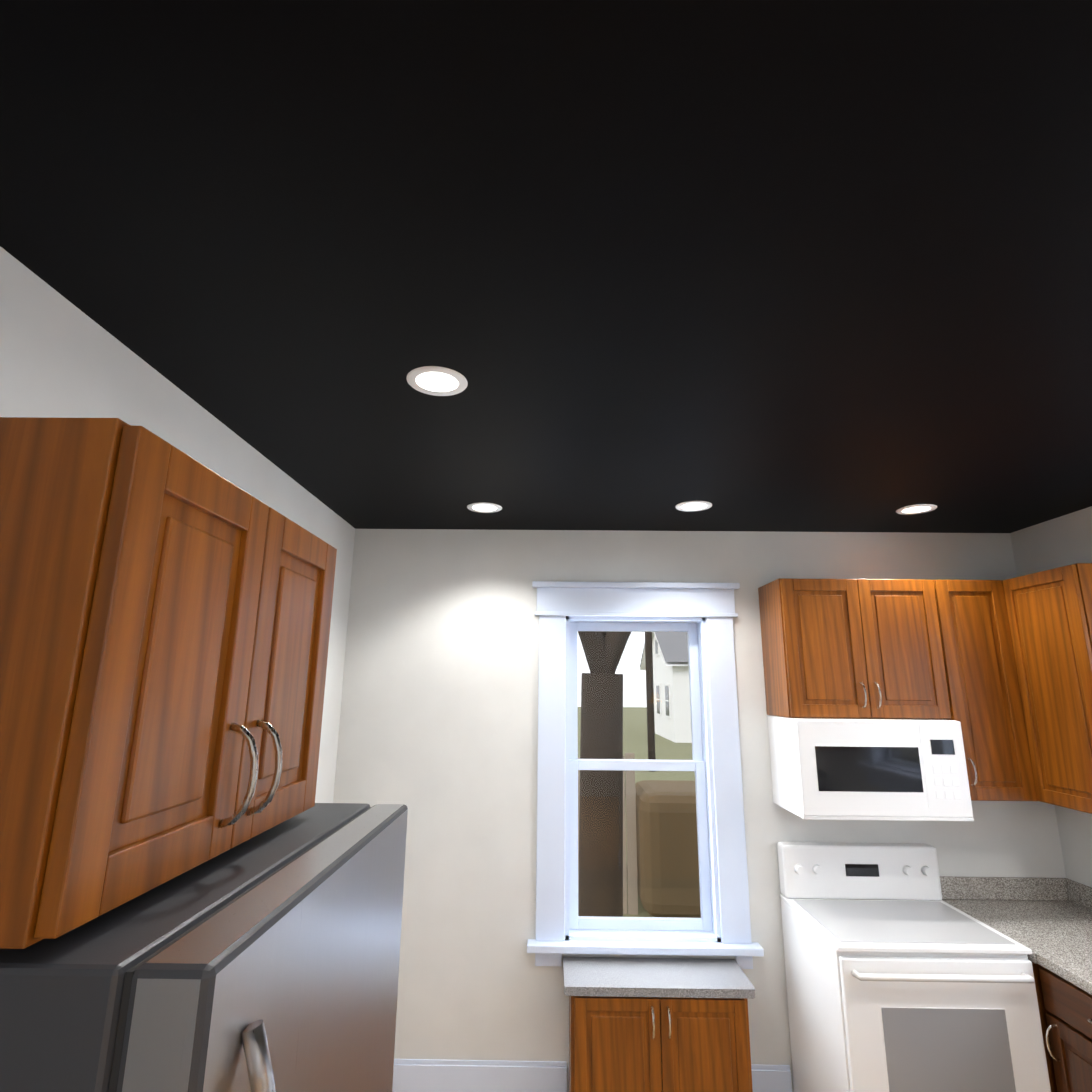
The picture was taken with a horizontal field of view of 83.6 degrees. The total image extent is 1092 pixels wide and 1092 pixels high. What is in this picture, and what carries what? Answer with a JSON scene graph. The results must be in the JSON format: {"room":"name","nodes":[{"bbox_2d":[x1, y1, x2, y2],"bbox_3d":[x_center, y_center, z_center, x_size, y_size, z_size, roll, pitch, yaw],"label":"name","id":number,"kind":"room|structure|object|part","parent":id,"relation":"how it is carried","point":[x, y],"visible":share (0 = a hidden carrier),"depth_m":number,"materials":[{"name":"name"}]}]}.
{"room":"kitchen","nodes":[
{"label":"kitchen","id":0,"kind":"room"},
{"bbox_2d":[0,246,354,802],"bbox_3d":[-1.221,0.853,1.393,0.200,2.790,3.680,0,-13,1],"label":"wall","id":1,"kind":"structure","parent":0,"point":[61,356],"depth_m":1.63,"materials":[{"name":"paint"}]},
{"bbox_2d":[0,417,336,948],"bbox_3d":[-0.738,0.161,0.826,0.762,0.463,0.573,0,-13,1],"label":"upper cabinet","id":2,"kind":"object","parent":1,"relation":"attached to","point":[165,613],"visible":1,"depth_m":0.60,"materials":[{"name":"brown wood"}]},
{"bbox_2d":[0,0,1091,532],"bbox_3d":[0.754,-0.499,1.837,4.120,0.080,3.780,0,-13,1],"label":"ceiling","id":3,"kind":"structure","parent":0,"point":[740,264],"depth_m":1.21,"materials":[{"name":"black paint"}]},
{"bbox_2d":[406,366,467,395],"bbox_3d":[-0.317,-0.478,1.780,0.176,0.004,0.176,0,-13,1],"label":"recessed light","id":4,"kind":"object","parent":3,"relation":"in","point":[438,379],"visible":1,"depth_m":1.77,"materials":[{"name":"white"}]},
{"bbox_2d":[467,502,501,512],"bbox_3d":[-0.306,-0.190,3.047,0.176,0.004,0.176,0,-13,1],"label":"recessed light","id":5,"kind":"object","parent":3,"relation":"in","point":[480,507],"visible":1,"depth_m":3.04,"materials":[{"name":"white"}]},
{"bbox_2d":[676,501,711,511],"bbox_3d":[0.723,-0.194,2.988,0.176,0.004,0.176,0,-13,1],"label":"recessed light","id":6,"kind":"object","parent":3,"relation":"in","point":[690,506],"visible":1,"depth_m":2.98,"materials":[{"name":"white"}]},
{"bbox_2d":[896,504,936,514],"bbox_3d":[1.823,-0.179,3.006,0.176,0.004,0.176,0,-13,1],"label":"recessed light","id":7,"kind":"object","parent":3,"relation":"in","point":[912,509],"visible":0.98,"depth_m":3.00,"materials":[{"name":"white"}]},
{"bbox_2d":[333,529,1065,1091],"bbox_3d":[0.755,1.297,3.264,4.120,2.790,0.200,0,-13,1],"label":"wall","id":8,"kind":"structure","parent":0,"point":[438,731],"depth_m":3.22,"materials":[{"name":"paint"}]},
{"bbox_2d":[392,1059,566,1091],"bbox_3d":[-0.508,2.534,2.882,1.212,0.185,0.013,0,-13,1],"label":"baseboard","id":9,"kind":"structure","parent":8,"relation":"attached to","point":[427,1075],"depth_m":2.88,"materials":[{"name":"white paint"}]},
{"bbox_2d":[527,581,763,968],"bbox_3d":[0.487,1.148,3.262,1.140,1.895,0.275,0,-13,1],"label":"window","id":10,"kind":"structure","parent":8,"relation":"in","point":[708,609],"depth_m":3.21,"materials":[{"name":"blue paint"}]},
{"bbox_3d":[0.487,1.195,3.303,0.730,1.560,0.075,0,-13,1],"label":"back window sashes","id":11,"kind":"part","parent":10,"relation":"part of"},
{"bbox_2d":[751,1064,791,1091],"bbox_3d":[1.025,2.545,2.866,0.255,0.185,0.013,0,-13,1],"label":"baseboard","id":12,"kind":"structure","parent":8,"relation":"attached to","point":[771,1078],"depth_m":2.87,"materials":[{"name":"white paint"}]},
{"bbox_2d":[758,578,1036,800],"bbox_3d":[1.737,0.705,3.091,1.128,1.045,0.377,0,-13,1],"label":"upper cabinet","id":13,"kind":"object","parent":8,"relation":"attached to","point":[890,648],"visible":0.96,"depth_m":2.98,"materials":[{"name":"brown wood"}]},
{"bbox_2d":[767,715,973,820],"bbox_3d":[1.554,1.071,2.998,0.766,0.438,0.400,0,-13,1],"label":"over-the-range microwave","id":14,"kind":"object","parent":13,"relation":"attached to","point":[864,769],"visible":1,"depth_m":2.81,"materials":[{"name":"white plastic"}]},
{"bbox_2d":[1010,506,1091,886],"bbox_3d":[2.711,1.186,2.693,0.200,2.790,0.930,0,-13,1],"label":"wall","id":15,"kind":"structure","parent":0,"point":[1064,540],"depth_m":3.06,"materials":[{"name":"paint"}]},
{"bbox_2d":[1002,563,1091,813],"bbox_3d":[2.427,0.663,2.878,0.372,1.045,0.800,0,-13,1],"label":"upper cabinet","id":16,"kind":"object","parent":15,"relation":"attached to","point":[1049,612],"visible":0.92,"depth_m":2.73,"materials":[{"name":"brown wood"}]},
{"bbox_3d":[0.727,2.284,1.179,4.120,0.060,3.830,0,-13,1],"label":"floor","id":17,"kind":"structure","parent":0,"visible":0},
{"bbox_2d":[0,803,407,1091],"bbox_3d":[-0.645,1.245,0.644,0.912,1.705,0.700,0,-13,1],"label":"refrigerator","id":18,"kind":"object","parent":17,"relation":"on","point":[267,961],"visible":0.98,"depth_m":0.59,"materials":[{"name":"grey metal"}]},
{"bbox_2d":[569,996,752,1091],"bbox_3d":[0.498,2.299,2.742,0.780,0.600,0.340,0,-13,1],"label":"base cabinet","id":19,"kind":"object","parent":17,"relation":"on","point":[646,1044],"visible":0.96,"depth_m":2.64,"materials":[{"name":"brown wood"}]},
{"bbox_2d":[563,957,755,998],"bbox_3d":[0.501,1.992,2.826,0.840,0.035,0.310,0,-13,1],"label":"countertop","id":20,"kind":"structure","parent":19,"relation":"on","point":[655,977],"depth_m":2.77,"materials":[{"name":"grey stone"}]},
{"bbox_2d":[777,842,1050,1091],"bbox_3d":[1.541,1.992,2.626,0.768,1.165,0.700,0,-13,1],"label":"range","id":21,"kind":"object","parent":17,"relation":"on","point":[902,975],"visible":1,"depth_m":2.42,"materials":[{"name":"white metal"}]},
{"bbox_2d":[1032,962,1091,1091],"bbox_3d":[2.261,2.010,2.007,0.667,0.870,0.649,0,-13,1],"label":"base cabinet","id":22,"kind":"object","parent":17,"relation":"on","point":[1065,1009],"visible":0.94,"depth_m":2.25,"materials":[{"name":"brown wood"}]},
{"bbox_2d":[940,876,1091,994],"bbox_3d":[2.255,1.261,1.321,0.677,0.286,3.574,0,-13,1],"label":"countertop","id":23,"kind":"structure","parent":22,"relation":"on","point":[1047,922],"depth_m":2.38,"materials":[{"name":"stone"}]},
{"label":"outside","id":24,"kind":"structure","parent":0,"visible":0},
{"bbox_2d":[578,707,694,916],"bbox_3d":[20.113,9.091,26.862,120.000,0.200,100.000,0,-13,1],"label":"ground","id":25,"kind":"structure","parent":24,"point":[639,744],"depth_m":26.13,"materials":[{"name":"yellow"}]},
{"bbox_2d":[578,631,630,916],"bbox_3d":[0.829,1.013,6.966,3.176,6.390,2.250,0,-13,1],"label":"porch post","id":26,"kind":"object","parent":25,"relation":"on","point":[604,641],"depth_m":6.11,"materials":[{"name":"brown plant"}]},
{"bbox_2d":[578,753,637,914],"bbox_3d":[-0.772,3.451,7.439,3.750,1.810,0.070,0,-13,1],"label":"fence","id":27,"kind":"object","parent":25,"relation":"on","point":[632,892],"depth_m":7.36,"materials":[{"name":"beige wood"}]},
{"bbox_2d":[645,632,655,771],"bbox_3d":[3.390,2.616,20.273,1.600,9.200,0.240,0,-13,1],"label":"pole","id":28,"kind":"object","parent":25,"relation":"on","point":[649,689],"depth_m":19.67,"materials":[{"name":"brown"}]},
{"bbox_2d":[640,632,691,742],"bbox_3d":[10.194,7.180,33.535,8.800,6.300,8.800,0,-13,1],"label":"house","id":29,"kind":"structure","parent":25,"relation":"on","point":[680,662],"depth_m":30.47,"materials":[{"name":"white"}]},
{"bbox_2d":[635,780,700,917],"bbox_3d":[3.788,3.763,7.652,5.330,1.380,1.300,0,-13,1],"label":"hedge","id":30,"kind":"object","parent":25,"relation":"on","point":[686,834],"depth_m":7.09,"materials":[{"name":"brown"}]}
]}

